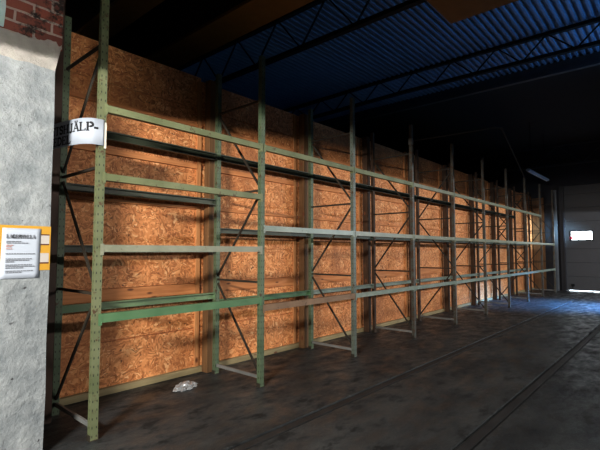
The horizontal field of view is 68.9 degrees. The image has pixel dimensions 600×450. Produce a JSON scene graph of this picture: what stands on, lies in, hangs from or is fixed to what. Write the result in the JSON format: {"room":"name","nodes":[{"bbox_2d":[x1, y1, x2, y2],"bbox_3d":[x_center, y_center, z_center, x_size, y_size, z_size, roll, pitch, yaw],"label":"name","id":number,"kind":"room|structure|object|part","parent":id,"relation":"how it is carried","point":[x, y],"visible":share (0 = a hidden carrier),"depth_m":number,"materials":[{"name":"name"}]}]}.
{"room":"warehouse","nodes":[
{"label":"warehouse","id":0,"kind":"room"},
{"bbox_2d":[0,0,63,449],"bbox_3d":[-3.191,-1.276,2.877,0.520,6.200,2.855,-3,-5,41],"label":"wall","id":1,"kind":"structure","parent":0,"point":[31,31],"depth_m":3.52,"materials":[{"name":"grey concrete"}]},
{"bbox_2d":[0,225,50,269],"bbox_3d":[-2.230,0.184,3.484,0.008,0.360,0.440,-3,-5,41],"label":"plate","id":2,"kind":"object","parent":1,"relation":"attached to","point":[44,262],"visible":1,"depth_m":3.61,"materials":[{"name":"yellow"}]},
{"bbox_2d":[0,228,40,278],"bbox_3d":[-2.218,0.225,3.478,0.009,0.398,0.278,-3,-5,41],"label":"printed notice","id":3,"kind":"object","parent":2,"relation":"attached to","point":[20,247],"visible":1,"depth_m":3.47,"materials":[{"name":"white paper"}]},
{"bbox_2d":[59,32,546,405],"bbox_3d":[3.518,0.276,11.414,0.600,4.147,21.455,-3,-5,41],"label":"wall partition","id":4,"kind":"structure","parent":0,"point":[134,353],"depth_m":6.56,"materials":[{"name":"brown wood"}]},
{"bbox_3d":[-2.077,1.938,5.281,0.080,0.078,2.025,-3,-5,41],"label":"sill plate","id":5,"kind":"part","parent":4,"relation":"part of","materials":[{"name":"beige wood"}]},
{"bbox_3d":[-1.271,-0.017,6.165,0.119,4.090,0.125,-3,-5,41],"label":"timber post","id":6,"kind":"part","parent":4,"relation":"part of","materials":[{"name":"brown wood"}]},
{"bbox_3d":[-0.739,2.031,6.797,0.080,0.078,2.025,-3,-5,41],"label":"sill plate","id":7,"kind":"part","parent":4,"relation":"part of","materials":[{"name":"beige wood"}]},
{"bbox_3d":[0.067,0.076,7.681,0.119,4.090,0.125,-3,-5,41],"label":"timber post","id":8,"kind":"part","parent":4,"relation":"part of","materials":[{"name":"brown wood"}]},
{"bbox_3d":[0.599,2.124,8.314,0.080,0.078,2.025,-3,-5,41],"label":"sill plate","id":9,"kind":"part","parent":4,"relation":"part of","materials":[{"name":"beige wood"}]},
{"bbox_3d":[1.405,0.169,9.198,0.119,4.090,0.125,-3,-5,41],"label":"timber post","id":10,"kind":"part","parent":4,"relation":"part of","materials":[{"name":"brown wood"}]},
{"bbox_3d":[1.937,2.217,9.830,0.080,0.078,2.025,-3,-5,41],"label":"sill plate","id":11,"kind":"part","parent":4,"relation":"part of","materials":[{"name":"beige wood"}]},
{"bbox_3d":[2.743,0.262,10.714,0.119,4.090,0.125,-3,-5,41],"label":"timber post","id":12,"kind":"part","parent":4,"relation":"part of","materials":[{"name":"brown wood"}]},
{"bbox_3d":[3.276,2.310,11.347,0.080,0.078,2.025,-3,-5,41],"label":"sill plate","id":13,"kind":"part","parent":4,"relation":"part of","materials":[{"name":"beige wood"}]},
{"bbox_3d":[4.081,0.355,12.231,0.119,4.090,0.125,-3,-5,41],"label":"timber post","id":14,"kind":"part","parent":4,"relation":"part of","materials":[{"name":"brown wood"}]},
{"bbox_3d":[4.614,2.404,12.863,0.080,0.078,2.025,-3,-5,41],"label":"sill plate","id":15,"kind":"part","parent":4,"relation":"part of","materials":[{"name":"beige wood"}]},
{"bbox_3d":[5.419,0.448,13.747,0.119,4.090,0.125,-3,-5,41],"label":"timber post","id":16,"kind":"part","parent":4,"relation":"part of","materials":[{"name":"brown wood"}]},
{"bbox_3d":[6.758,0.541,15.264,0.119,4.090,0.125,-3,-5,41],"label":"timber post","id":17,"kind":"part","parent":4,"relation":"part of","materials":[{"name":"brown wood"}]},
{"bbox_3d":[8.096,0.634,16.780,0.119,4.090,0.125,-3,-5,41],"label":"timber post","id":18,"kind":"part","parent":4,"relation":"part of","materials":[{"name":"brown wood"}]},
{"bbox_3d":[9.434,0.727,18.297,0.119,4.090,0.125,-3,-5,41],"label":"timber post","id":19,"kind":"part","parent":4,"relation":"part of","materials":[{"name":"brown wood"}]},
{"bbox_2d":[43,290,599,449],"bbox_3d":[4.874,2.277,9.924,20.000,0.030,34.000,-3,-5,41],"label":"floor","id":20,"kind":"structure","parent":0,"point":[442,405],"depth_m":5.07,"materials":[{"name":"concrete"}]},
{"bbox_2d":[44,0,65,424],"bbox_3d":[-2.455,-1.182,4.414,0.070,6.200,0.070,-3,-5,41],"label":"steel column","id":21,"kind":"structure","parent":20,"relation":"on","point":[59,68],"depth_m":4.31,"materials":[{"name":"metal"}]},
{"bbox_2d":[172,380,197,391],"bbox_3d":[-1.396,1.946,5.327,0.261,0.068,0.372,-1,-4,18],"label":"scrap","id":22,"kind":"object","parent":20,"relation":"on","point":[185,385],"visible":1,"depth_m":5.26,"materials":[{"name":"white"}]},
{"bbox_2d":[51,0,556,442],"bbox_3d":[3.866,0.253,11.085,0.957,4.154,18.301,-3,-5,41],"label":"rack","id":23,"kind":"object","parent":20,"relation":"on","point":[98,248],"visible":1,"depth_m":5.77,"materials":[{"name":"green metal"}]},
{"bbox_2d":[53,118,106,148],"bbox_3d":[-2.160,-0.823,4.051,0.772,0.260,0.144,-1,-4,18],"label":"paper sign","id":24,"kind":"object","parent":23,"relation":"attached to","point":[79,130],"visible":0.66,"depth_m":3.95,"materials":[{"name":"white paper"}]},
{"bbox_3d":[-1.825,1.864,3.845,0.072,0.050,0.080,-3,-5,41],"label":"foot plate","id":25,"kind":"part","parent":23,"relation":"part of","materials":[{"name":"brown metal"}]},
{"bbox_2d":[408,127,525,178],"bbox_3d":[5.461,-1.603,11.071,1.680,0.376,8.210,-3,-5,41],"label":"pipe","id":26,"kind":"object","parent":23,"relation":"attached to","point":[410,140],"visible":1,"depth_m":8.27,"materials":[{"name":"black metal"}]},
{"bbox_2d":[230,292,594,449],"bbox_3d":[3.025,2.140,7.692,0.100,0.030,27.200,-3,-5,41],"label":"rail","id":27,"kind":"object","parent":20,"relation":"in","point":[263,438],"visible":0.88,"depth_m":5.07,"materials":[{"name":"metal"}]},
{"bbox_2d":[455,326,599,449],"bbox_3d":[4.091,2.083,6.755,0.100,0.030,27.200,-3,-5,41],"label":"rail","id":28,"kind":"object","parent":20,"relation":"in","point":[492,424],"visible":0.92,"depth_m":4.83,"materials":[{"name":"metal"}]},
{"bbox_2d":[181,0,599,161],"bbox_3d":[2.817,-4.112,8.126,20.200,0.095,28.000,-3,-5,41],"label":"ceiling","id":29,"kind":"structure","parent":0,"point":[416,37],"depth_m":11.19,"materials":[{"name":"blue metal"}]},
{"bbox_2d":[109,0,313,68],"bbox_3d":[0.463,-3.634,5.268,19.960,1.200,0.550,-3,-5,41],"label":"girder","id":30,"kind":"object","parent":29,"relation":"attached to","point":[174,33],"visible":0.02,"depth_m":7.08,"materials":[{"name":"yellow paint"}]},
{"bbox_2d":[176,0,426,82],"bbox_3d":[0.956,-3.686,7.272,17.920,0.825,0.100,-3,-5,41],"label":"roof truss","id":31,"kind":"object","parent":29,"relation":"attached to","point":[358,24],"visible":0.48,"depth_m":8.13,"materials":[{"name":"black metal"}]},
{"bbox_2d":[427,0,517,23],"bbox_3d":[3.034,-3.245,4.744,3.480,0.360,1.500,-3,-5,41],"label":"platform","id":32,"kind":"object","parent":31,"relation":"hanging from","point":[453,11],"visible":1,"depth_m":6.01,"materials":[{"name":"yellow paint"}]},
{"bbox_2d":[284,16,599,118],"bbox_3d":[3.666,-3.662,10.353,17.920,0.594,0.100,-3,-5,41],"label":"roof truss","id":33,"kind":"object","parent":29,"relation":"attached to","point":[550,33],"visible":0.72,"depth_m":10.11,"materials":[{"name":"black metal"}]},
{"bbox_2d":[317,52,599,127],"bbox_3d":[5.562,-3.749,11.075,20.000,0.300,0.120,-3,-5,41],"label":"beam","id":34,"kind":"structure","parent":29,"relation":"attached to","point":[588,60],"depth_m":11.74,"materials":[{"name":"grey metal"}]},
{"bbox_2d":[526,122,548,180],"bbox_3d":[8.766,-2.672,16.139,0.160,1.829,2.800,-3,-5,41],"label":"strip light","id":35,"kind":"object","parent":29,"relation":"hanging from","point":[528,169],"visible":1,"depth_m":15.85,"materials":[{"name":"black metal"}]},
{"bbox_2d":[439,141,599,290],"bbox_3d":[12.029,-1.233,18.277,20.000,8.000,0.250,-3,-5,41],"label":"wall","id":36,"kind":"structure","parent":0,"point":[583,173],"depth_m":19.12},
{"bbox_2d":[553,190,559,290],"bbox_3d":[10.960,0.649,18.735,0.160,4.300,0.015,-3,-5,41],"label":"trim","id":37,"kind":"structure","parent":36,"relation":"attached to","point":[554,191],"depth_m":18.71,"materials":[{"name":"grey metal"}]},
{"bbox_2d":[558,186,566,290],"bbox_3d":[11.203,0.558,18.637,0.180,4.470,0.140,-3,-5,41],"label":"trim","id":38,"kind":"structure","parent":36,"relation":"attached to","point":[561,195],"depth_m":18.60,"materials":[{"name":"black metal"}]},
{"bbox_2d":[563,183,599,290],"bbox_3d":[13.249,0.442,17.031,5.060,4.420,0.110,-3,-5,41],"label":"door","id":39,"kind":"structure","parent":36,"relation":"in","point":[584,256],"depth_m":18.27,"materials":[{"name":"black metal"}]},
{"bbox_2d":[570,230,592,240],"bbox_3d":[11.798,0.444,18.328,0.830,0.420,0.085,-3,-5,41],"label":"window","id":40,"kind":"structure","parent":39,"relation":"attached to","point":[584,235],"depth_m":18.32,"materials":[{"name":"white glass"}]}
]}

